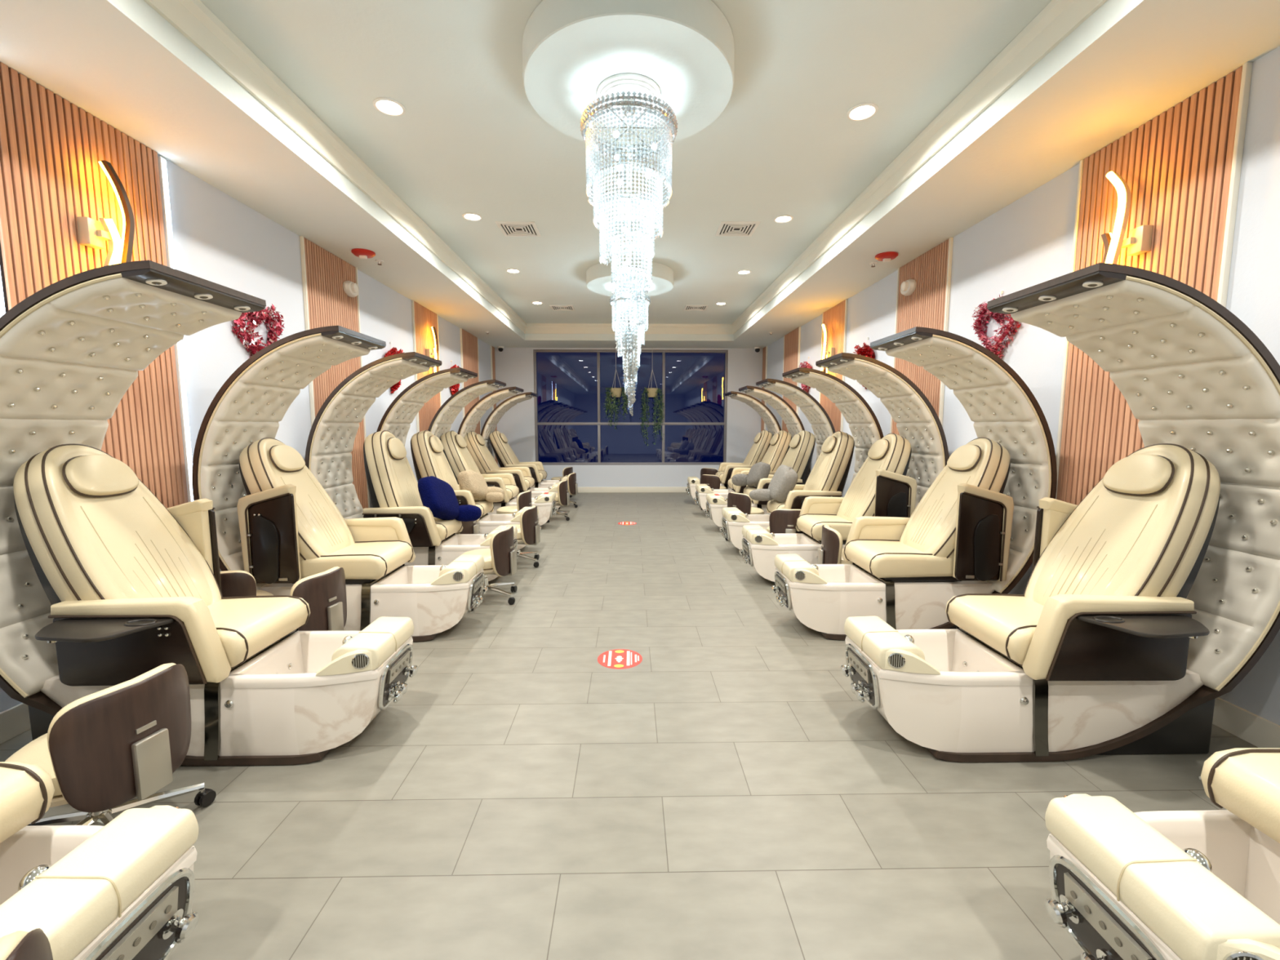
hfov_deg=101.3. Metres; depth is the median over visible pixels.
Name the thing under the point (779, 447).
chair
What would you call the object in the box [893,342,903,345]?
spotlight
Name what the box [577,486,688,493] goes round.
baseboard
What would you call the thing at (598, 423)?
window
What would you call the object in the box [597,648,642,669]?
floor sticker
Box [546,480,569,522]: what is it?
stool
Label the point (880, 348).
spotlight
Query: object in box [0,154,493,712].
wall
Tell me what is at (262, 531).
tray
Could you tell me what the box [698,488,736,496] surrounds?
basin
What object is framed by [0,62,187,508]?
panel
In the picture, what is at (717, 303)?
recessed light
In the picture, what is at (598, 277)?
drum
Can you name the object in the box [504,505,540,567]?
stool
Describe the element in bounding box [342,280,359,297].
light
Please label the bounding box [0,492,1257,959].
floor
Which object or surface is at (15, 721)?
baseboard
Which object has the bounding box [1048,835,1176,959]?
tub
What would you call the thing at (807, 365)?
heart wreath
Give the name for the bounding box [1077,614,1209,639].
tray
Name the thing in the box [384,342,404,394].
heart wreath
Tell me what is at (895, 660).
speaker grille
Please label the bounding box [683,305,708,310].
ceiling vent
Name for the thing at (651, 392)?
hanging plant
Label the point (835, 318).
panel
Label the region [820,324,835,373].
wall lamp
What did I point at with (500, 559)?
stool
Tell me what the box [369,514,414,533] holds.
tray
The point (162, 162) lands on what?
led strip
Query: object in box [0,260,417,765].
chair
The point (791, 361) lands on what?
panel
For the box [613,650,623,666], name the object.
print
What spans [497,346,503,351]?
security camera
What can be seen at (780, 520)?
stool
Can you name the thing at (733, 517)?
speaker grille
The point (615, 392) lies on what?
hanging plant
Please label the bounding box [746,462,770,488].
cushion
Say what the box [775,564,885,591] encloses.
basin
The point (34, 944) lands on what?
stool
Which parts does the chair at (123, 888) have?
seat, panel frame, control panel, tap knob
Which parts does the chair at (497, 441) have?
backrest, armrest, armrest, panel, seat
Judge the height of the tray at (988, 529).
0.386 m
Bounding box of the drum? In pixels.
[586,259,673,296]
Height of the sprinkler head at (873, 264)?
0.036 m
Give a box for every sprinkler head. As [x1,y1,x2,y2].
[375,259,383,265]
[869,262,877,266]
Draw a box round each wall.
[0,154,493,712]
[494,347,762,487]
[765,46,1279,725]
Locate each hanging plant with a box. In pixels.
[603,349,628,429]
[640,369,665,446]
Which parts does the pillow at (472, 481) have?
arm, arm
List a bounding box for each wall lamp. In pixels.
[76,160,134,266]
[426,326,438,373]
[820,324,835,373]
[1101,171,1153,264]
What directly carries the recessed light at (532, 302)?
in the ceiling
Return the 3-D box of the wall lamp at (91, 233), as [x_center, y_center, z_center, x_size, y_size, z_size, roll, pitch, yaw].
[-2.486,-1.110,2.467,0.103,0.732,0.203,2,6,17]
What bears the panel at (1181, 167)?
attached to the wall at (1028, 242)
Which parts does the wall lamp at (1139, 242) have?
short arm, long arm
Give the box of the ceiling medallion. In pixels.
[522,0,734,147]
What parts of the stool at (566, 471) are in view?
seat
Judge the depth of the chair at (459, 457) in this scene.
6.32 m
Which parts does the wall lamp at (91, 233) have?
short arm, long arm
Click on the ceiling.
(469, 137)
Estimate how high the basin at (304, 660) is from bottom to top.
0.283 m
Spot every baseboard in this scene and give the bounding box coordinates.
[0,702,31,744]
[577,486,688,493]
[1212,697,1279,747]
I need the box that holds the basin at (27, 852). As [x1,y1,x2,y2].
[0,825,196,959]
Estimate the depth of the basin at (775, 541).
4.12 m
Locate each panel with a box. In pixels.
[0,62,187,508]
[299,235,369,508]
[411,300,441,432]
[459,328,480,435]
[490,345,497,464]
[760,346,767,431]
[781,326,800,432]
[819,298,848,431]
[889,237,953,435]
[1055,62,1253,505]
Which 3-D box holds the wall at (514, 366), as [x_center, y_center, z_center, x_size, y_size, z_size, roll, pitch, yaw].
[-0.199,-1.361,9.931,5.000,3.200,0.160,0,6,-1]
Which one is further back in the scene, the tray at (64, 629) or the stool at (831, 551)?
the stool at (831, 551)
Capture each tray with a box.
[34,617,173,643]
[246,515,279,583]
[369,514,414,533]
[887,492,910,517]
[973,514,1004,581]
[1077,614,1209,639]
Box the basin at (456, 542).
[435,533,516,551]
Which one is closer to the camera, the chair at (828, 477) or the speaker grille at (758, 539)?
the speaker grille at (758, 539)
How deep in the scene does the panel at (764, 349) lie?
9.64 m
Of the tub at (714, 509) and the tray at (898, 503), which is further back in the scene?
the tub at (714, 509)
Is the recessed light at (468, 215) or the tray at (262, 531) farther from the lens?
the recessed light at (468, 215)
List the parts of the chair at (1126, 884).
tap knob, tap knob, control panel, panel frame, seat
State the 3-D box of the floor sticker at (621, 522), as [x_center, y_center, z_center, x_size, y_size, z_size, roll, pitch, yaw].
[-0.165,0.563,6.831,0.244,0.002,0.244,0,6,-1]
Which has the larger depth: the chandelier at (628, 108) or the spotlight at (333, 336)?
the spotlight at (333, 336)
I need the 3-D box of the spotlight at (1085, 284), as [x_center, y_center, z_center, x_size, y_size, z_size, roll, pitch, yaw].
[1.576,-0.680,1.829,0.056,0.011,0.056,8,6,-2]
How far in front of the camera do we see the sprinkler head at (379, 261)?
4.60 m
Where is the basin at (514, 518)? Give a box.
[476,512,537,525]
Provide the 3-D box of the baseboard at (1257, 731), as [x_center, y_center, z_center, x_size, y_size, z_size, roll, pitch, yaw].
[2.419,0.884,3.120,0.016,0.120,13.900,0,6,-1]
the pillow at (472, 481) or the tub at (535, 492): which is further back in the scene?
the tub at (535, 492)
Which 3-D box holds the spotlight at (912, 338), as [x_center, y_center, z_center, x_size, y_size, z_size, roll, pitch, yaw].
[1.556,-0.795,2.953,0.056,0.011,0.056,8,6,-2]
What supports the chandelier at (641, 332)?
hanging from the drum
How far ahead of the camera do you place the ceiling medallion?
2.26 m
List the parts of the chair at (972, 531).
tap knob, tap knob, control panel, tap knob, panel frame, armrest, release knob, seat, backrest, panel, armrest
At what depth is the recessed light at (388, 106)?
2.81 m
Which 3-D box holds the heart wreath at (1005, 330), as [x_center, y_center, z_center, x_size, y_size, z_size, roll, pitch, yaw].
[2.364,-1.021,3.520,0.102,0.480,0.454,0,6,-1]
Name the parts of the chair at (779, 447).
panel frame, seat, armrest, panel, armrest, backrest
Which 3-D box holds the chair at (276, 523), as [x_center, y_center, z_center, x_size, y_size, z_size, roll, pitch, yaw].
[-1.734,0.031,3.205,1.527,1.798,0.635,0,6,-1]
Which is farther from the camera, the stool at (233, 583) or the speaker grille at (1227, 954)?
the stool at (233, 583)
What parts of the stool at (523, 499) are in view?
seat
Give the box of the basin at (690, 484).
[688,482,724,486]
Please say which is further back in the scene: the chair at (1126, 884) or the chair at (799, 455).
the chair at (799, 455)
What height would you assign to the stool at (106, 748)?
0.534 m
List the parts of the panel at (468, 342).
edge trim, edge trim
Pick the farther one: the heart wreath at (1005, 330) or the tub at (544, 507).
the tub at (544, 507)
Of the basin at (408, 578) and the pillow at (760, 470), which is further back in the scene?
the pillow at (760, 470)
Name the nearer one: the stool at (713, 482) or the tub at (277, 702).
the tub at (277, 702)
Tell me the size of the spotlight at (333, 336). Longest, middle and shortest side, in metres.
0.056 x 0.056 x 0.011 m
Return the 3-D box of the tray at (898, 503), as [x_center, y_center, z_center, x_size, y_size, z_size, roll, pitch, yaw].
[1.961,0.284,3.987,0.168,0.386,0.015,0,6,-1]
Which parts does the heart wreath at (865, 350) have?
wire frame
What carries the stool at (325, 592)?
on the floor
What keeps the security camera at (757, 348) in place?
attached to the ceiling
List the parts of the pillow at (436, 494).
cushion arm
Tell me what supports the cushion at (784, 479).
on the pillow at (784, 479)
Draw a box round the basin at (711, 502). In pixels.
[706,497,757,507]
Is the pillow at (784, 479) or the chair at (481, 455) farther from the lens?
the chair at (481, 455)
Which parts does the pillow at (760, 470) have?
cushion arm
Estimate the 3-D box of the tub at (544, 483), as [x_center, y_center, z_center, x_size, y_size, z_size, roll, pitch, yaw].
[-1.729,0.180,8.785,1.220,0.304,0.464,0,6,-1]
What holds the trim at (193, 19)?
attached to the ceiling
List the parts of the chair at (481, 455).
backrest, armrest, armrest, panel, seat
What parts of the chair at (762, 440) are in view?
seat, panel, armrest, armrest, backrest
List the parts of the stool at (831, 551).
seat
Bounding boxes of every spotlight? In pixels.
[145,279,167,285]
[194,293,213,299]
[234,306,250,311]
[332,335,343,338]
[351,342,361,344]
[368,346,377,349]
[878,347,887,350]
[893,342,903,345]
[911,337,922,340]
[1002,307,1017,312]
[1038,295,1056,301]
[1082,281,1102,288]
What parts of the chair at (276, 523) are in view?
armrest, panel, backrest, seat, release knob, armrest, panel frame, control panel, tap knob, tap knob, tap knob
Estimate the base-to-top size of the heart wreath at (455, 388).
0.555 m
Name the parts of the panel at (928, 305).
edge trim, edge trim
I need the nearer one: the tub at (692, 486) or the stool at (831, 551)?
the stool at (831, 551)
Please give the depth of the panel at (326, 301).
4.39 m
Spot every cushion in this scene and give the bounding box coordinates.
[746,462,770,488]
[768,464,798,502]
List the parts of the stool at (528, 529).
seat, leg, leg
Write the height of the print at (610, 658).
0.001 m
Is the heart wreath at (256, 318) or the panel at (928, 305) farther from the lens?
the panel at (928, 305)
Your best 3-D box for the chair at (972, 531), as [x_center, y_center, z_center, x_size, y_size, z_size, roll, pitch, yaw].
[1.604,0.027,3.245,1.527,1.798,0.635,0,6,-1]
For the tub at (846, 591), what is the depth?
3.09 m
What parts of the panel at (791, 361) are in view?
edge trim, edge trim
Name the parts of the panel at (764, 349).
edge trim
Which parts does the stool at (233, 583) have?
seat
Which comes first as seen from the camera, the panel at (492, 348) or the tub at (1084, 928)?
the tub at (1084, 928)
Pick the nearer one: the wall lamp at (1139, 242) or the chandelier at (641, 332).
the wall lamp at (1139, 242)
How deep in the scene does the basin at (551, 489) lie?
7.45 m
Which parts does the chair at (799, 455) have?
panel frame, seat, armrest, armrest, panel, backrest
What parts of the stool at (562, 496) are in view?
leg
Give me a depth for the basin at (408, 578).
3.11 m
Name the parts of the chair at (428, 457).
backrest, panel, armrest, seat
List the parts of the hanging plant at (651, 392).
pot, cord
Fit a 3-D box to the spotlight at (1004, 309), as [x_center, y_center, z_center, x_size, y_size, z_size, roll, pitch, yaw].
[1.569,-0.721,2.227,0.056,0.011,0.056,8,6,-2]
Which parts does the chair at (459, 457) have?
backrest, panel, armrest, armrest, seat, panel frame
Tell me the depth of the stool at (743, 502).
5.67 m
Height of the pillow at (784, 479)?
0.369 m
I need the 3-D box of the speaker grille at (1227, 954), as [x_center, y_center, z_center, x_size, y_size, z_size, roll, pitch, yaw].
[0.986,0.794,0.853,0.060,0.060,0.012,2,6,19]
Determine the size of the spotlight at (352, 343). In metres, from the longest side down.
0.056 x 0.056 x 0.011 m
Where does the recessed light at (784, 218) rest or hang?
in the ceiling
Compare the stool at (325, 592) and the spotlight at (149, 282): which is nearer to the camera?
the spotlight at (149, 282)
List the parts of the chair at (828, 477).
tap knob, panel frame, seat, armrest, armrest, panel, backrest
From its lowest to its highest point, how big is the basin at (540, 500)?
0.283 m
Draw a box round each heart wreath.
[231,294,284,357]
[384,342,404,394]
[449,360,460,395]
[798,356,812,392]
[853,337,875,389]
[971,290,1021,359]
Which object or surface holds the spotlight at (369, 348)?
attached to the chair at (276, 523)
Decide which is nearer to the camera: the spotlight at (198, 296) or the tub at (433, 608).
the spotlight at (198, 296)
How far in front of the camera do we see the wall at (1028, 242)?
3.15 m
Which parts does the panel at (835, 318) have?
edge trim, edge trim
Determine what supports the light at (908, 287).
attached to the panel at (928, 305)
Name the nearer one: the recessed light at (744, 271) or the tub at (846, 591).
the tub at (846, 591)
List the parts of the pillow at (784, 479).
cushion arm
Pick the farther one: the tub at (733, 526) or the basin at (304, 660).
the tub at (733, 526)
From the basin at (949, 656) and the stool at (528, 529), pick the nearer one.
the basin at (949, 656)
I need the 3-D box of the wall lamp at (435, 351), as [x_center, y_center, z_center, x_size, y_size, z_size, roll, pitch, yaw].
[-2.559,-1.524,6.506,0.103,0.732,0.203,2,6,17]
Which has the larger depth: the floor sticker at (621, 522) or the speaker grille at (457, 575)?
the floor sticker at (621, 522)
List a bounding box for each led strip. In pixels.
[0,271,5,317]
[157,155,193,502]
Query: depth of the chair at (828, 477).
5.07 m
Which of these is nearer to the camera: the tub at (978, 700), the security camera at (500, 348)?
the tub at (978, 700)
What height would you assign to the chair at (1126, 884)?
1.798 m
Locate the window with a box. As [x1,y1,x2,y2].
[533,349,728,465]
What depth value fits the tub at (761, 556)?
4.12 m
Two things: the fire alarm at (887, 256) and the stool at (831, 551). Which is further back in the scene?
the fire alarm at (887, 256)
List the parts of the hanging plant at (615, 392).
pot, cord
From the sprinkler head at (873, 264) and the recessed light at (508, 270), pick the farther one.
the recessed light at (508, 270)
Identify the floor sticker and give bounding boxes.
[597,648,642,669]
[617,521,636,524]
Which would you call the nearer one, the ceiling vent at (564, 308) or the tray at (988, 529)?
the tray at (988, 529)
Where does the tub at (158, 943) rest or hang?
in the chair at (123, 888)
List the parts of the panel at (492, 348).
edge trim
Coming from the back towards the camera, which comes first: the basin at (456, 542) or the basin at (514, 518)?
the basin at (514, 518)
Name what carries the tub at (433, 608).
in the chair at (276, 523)
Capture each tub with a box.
[40,631,412,755]
[77,847,194,959]
[259,566,483,635]
[404,535,516,581]
[478,515,537,549]
[487,497,551,525]
[514,488,559,507]
[530,480,552,488]
[689,484,732,500]
[696,490,742,512]
[706,501,770,527]
[725,519,768,550]
[742,533,845,582]
[775,564,995,634]
[845,630,1204,752]
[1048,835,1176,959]
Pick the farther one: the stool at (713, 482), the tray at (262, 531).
the stool at (713, 482)
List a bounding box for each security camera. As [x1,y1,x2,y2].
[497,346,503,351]
[754,346,759,352]
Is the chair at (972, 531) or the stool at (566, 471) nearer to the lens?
the chair at (972, 531)
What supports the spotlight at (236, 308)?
attached to the chair at (104, 584)
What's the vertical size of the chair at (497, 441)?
1.798 m
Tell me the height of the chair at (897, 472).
1.798 m
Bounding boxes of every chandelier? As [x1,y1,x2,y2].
[579,90,677,403]
[609,292,650,415]
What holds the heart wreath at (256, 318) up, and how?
attached to the wall at (218, 238)
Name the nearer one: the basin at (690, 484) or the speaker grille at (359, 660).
the speaker grille at (359, 660)
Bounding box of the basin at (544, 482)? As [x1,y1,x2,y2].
[537,478,561,485]
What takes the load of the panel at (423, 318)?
attached to the wall at (218, 238)
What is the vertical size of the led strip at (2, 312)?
2.560 m
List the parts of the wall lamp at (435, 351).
short arm, long arm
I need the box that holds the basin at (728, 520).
[722,513,769,526]
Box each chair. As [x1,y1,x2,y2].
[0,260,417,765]
[0,761,198,959]
[191,325,488,641]
[304,351,520,581]
[376,367,541,549]
[427,379,558,525]
[457,386,559,507]
[480,391,568,488]
[685,391,781,500]
[693,385,804,512]
[703,378,835,527]
[719,367,883,550]
[738,352,948,583]
[770,326,1057,639]
[840,262,1279,762]
[1044,747,1279,959]
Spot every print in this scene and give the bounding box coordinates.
[603,651,639,666]
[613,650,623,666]
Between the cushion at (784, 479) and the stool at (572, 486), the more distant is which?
the stool at (572, 486)
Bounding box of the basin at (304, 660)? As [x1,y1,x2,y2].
[220,630,413,688]
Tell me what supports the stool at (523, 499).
on the floor
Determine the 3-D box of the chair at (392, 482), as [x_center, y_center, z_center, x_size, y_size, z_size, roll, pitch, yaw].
[-1.750,-0.071,4.204,1.510,1.798,0.612,0,6,-1]
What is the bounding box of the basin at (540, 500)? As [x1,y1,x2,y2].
[505,496,555,506]
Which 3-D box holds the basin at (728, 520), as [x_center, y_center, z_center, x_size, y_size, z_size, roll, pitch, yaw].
[1.128,0.480,5.277,0.548,0.283,0.456,0,6,-1]
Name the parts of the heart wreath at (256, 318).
wire frame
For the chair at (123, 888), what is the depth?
1.05 m
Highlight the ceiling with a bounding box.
[0,0,1279,348]
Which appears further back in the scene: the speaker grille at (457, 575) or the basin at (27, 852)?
the speaker grille at (457, 575)
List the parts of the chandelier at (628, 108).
bulb, crown frame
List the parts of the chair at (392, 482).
backrest, panel, armrest, seat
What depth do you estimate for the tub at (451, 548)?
4.05 m
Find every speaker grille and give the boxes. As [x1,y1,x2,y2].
[351,653,369,669]
[453,571,463,581]
[730,514,737,520]
[755,535,762,542]
[795,570,805,580]
[888,652,905,668]
[1222,950,1264,959]
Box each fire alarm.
[351,248,375,258]
[875,251,897,262]
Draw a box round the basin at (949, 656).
[844,628,1032,685]
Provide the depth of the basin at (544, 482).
8.56 m
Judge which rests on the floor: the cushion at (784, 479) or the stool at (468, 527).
the stool at (468, 527)
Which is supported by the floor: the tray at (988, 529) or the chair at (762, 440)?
the chair at (762, 440)
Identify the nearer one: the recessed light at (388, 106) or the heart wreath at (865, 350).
the recessed light at (388, 106)
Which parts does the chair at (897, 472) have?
tap knob, control panel, tap knob, panel frame, armrest, seat, backrest, panel, armrest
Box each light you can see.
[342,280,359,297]
[373,97,405,115]
[462,212,482,221]
[506,268,520,273]
[531,301,542,304]
[715,302,726,305]
[737,269,751,274]
[773,214,793,222]
[846,102,878,120]
[900,279,915,296]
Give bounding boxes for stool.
[0,928,53,959]
[4,662,216,826]
[220,570,273,597]
[289,566,346,631]
[455,520,478,533]
[461,525,517,610]
[496,490,532,514]
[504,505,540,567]
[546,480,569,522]
[551,466,573,497]
[558,472,577,509]
[699,474,726,510]
[700,467,717,475]
[724,492,764,540]
[766,508,803,533]
[817,524,853,564]
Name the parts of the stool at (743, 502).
seat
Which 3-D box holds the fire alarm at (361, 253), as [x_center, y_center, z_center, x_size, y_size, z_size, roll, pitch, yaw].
[-2.301,-1.871,4.372,0.180,0.061,0.180,0,6,-1]
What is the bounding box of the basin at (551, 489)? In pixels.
[526,486,557,494]
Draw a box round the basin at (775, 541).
[742,532,821,550]
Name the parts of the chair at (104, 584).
backrest, panel, armrest, armrest, panel, release knob, seat, tap knob, panel frame, control panel, tap knob, tap knob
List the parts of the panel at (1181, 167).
edge trim, edge trim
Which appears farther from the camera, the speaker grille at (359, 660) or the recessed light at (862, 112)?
the recessed light at (862, 112)
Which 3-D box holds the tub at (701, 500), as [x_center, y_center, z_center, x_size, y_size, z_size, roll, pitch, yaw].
[1.426,0.314,7.478,1.220,0.304,0.464,0,6,-1]
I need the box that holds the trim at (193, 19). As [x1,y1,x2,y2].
[143,0,1107,334]
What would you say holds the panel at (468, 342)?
attached to the wall at (218, 238)
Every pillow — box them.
[417,475,481,521]
[457,469,504,502]
[732,462,770,488]
[749,464,798,502]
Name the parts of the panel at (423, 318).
edge trim, edge trim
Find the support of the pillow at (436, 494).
on the chair at (392, 482)
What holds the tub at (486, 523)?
in the chair at (428, 457)
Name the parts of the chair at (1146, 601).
tap knob, tap knob, control panel, panel frame, tap knob, seat, release knob, panel, armrest, armrest, panel, backrest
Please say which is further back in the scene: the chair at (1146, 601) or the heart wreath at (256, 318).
the heart wreath at (256, 318)
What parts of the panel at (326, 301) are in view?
edge trim, edge trim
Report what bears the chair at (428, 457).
on the floor
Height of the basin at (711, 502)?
0.283 m
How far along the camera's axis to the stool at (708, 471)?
9.08 m
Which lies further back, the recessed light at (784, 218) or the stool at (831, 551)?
the recessed light at (784, 218)
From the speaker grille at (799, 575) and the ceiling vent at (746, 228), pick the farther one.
the ceiling vent at (746, 228)
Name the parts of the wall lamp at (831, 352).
long arm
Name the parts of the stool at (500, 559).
seat, leg, leg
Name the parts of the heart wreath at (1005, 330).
wire frame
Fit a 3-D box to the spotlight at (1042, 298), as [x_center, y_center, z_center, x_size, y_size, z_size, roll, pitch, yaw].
[1.573,-0.700,2.028,0.056,0.011,0.056,8,6,-2]
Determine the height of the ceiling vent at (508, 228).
0.010 m
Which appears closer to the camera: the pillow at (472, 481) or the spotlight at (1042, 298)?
the spotlight at (1042, 298)
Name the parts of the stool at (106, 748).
seat, leg, leg, leg, leg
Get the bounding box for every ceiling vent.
[495,221,541,236]
[549,305,575,311]
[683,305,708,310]
[715,221,760,236]
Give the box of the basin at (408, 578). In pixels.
[370,564,483,592]
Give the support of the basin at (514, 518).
in the chair at (428, 457)

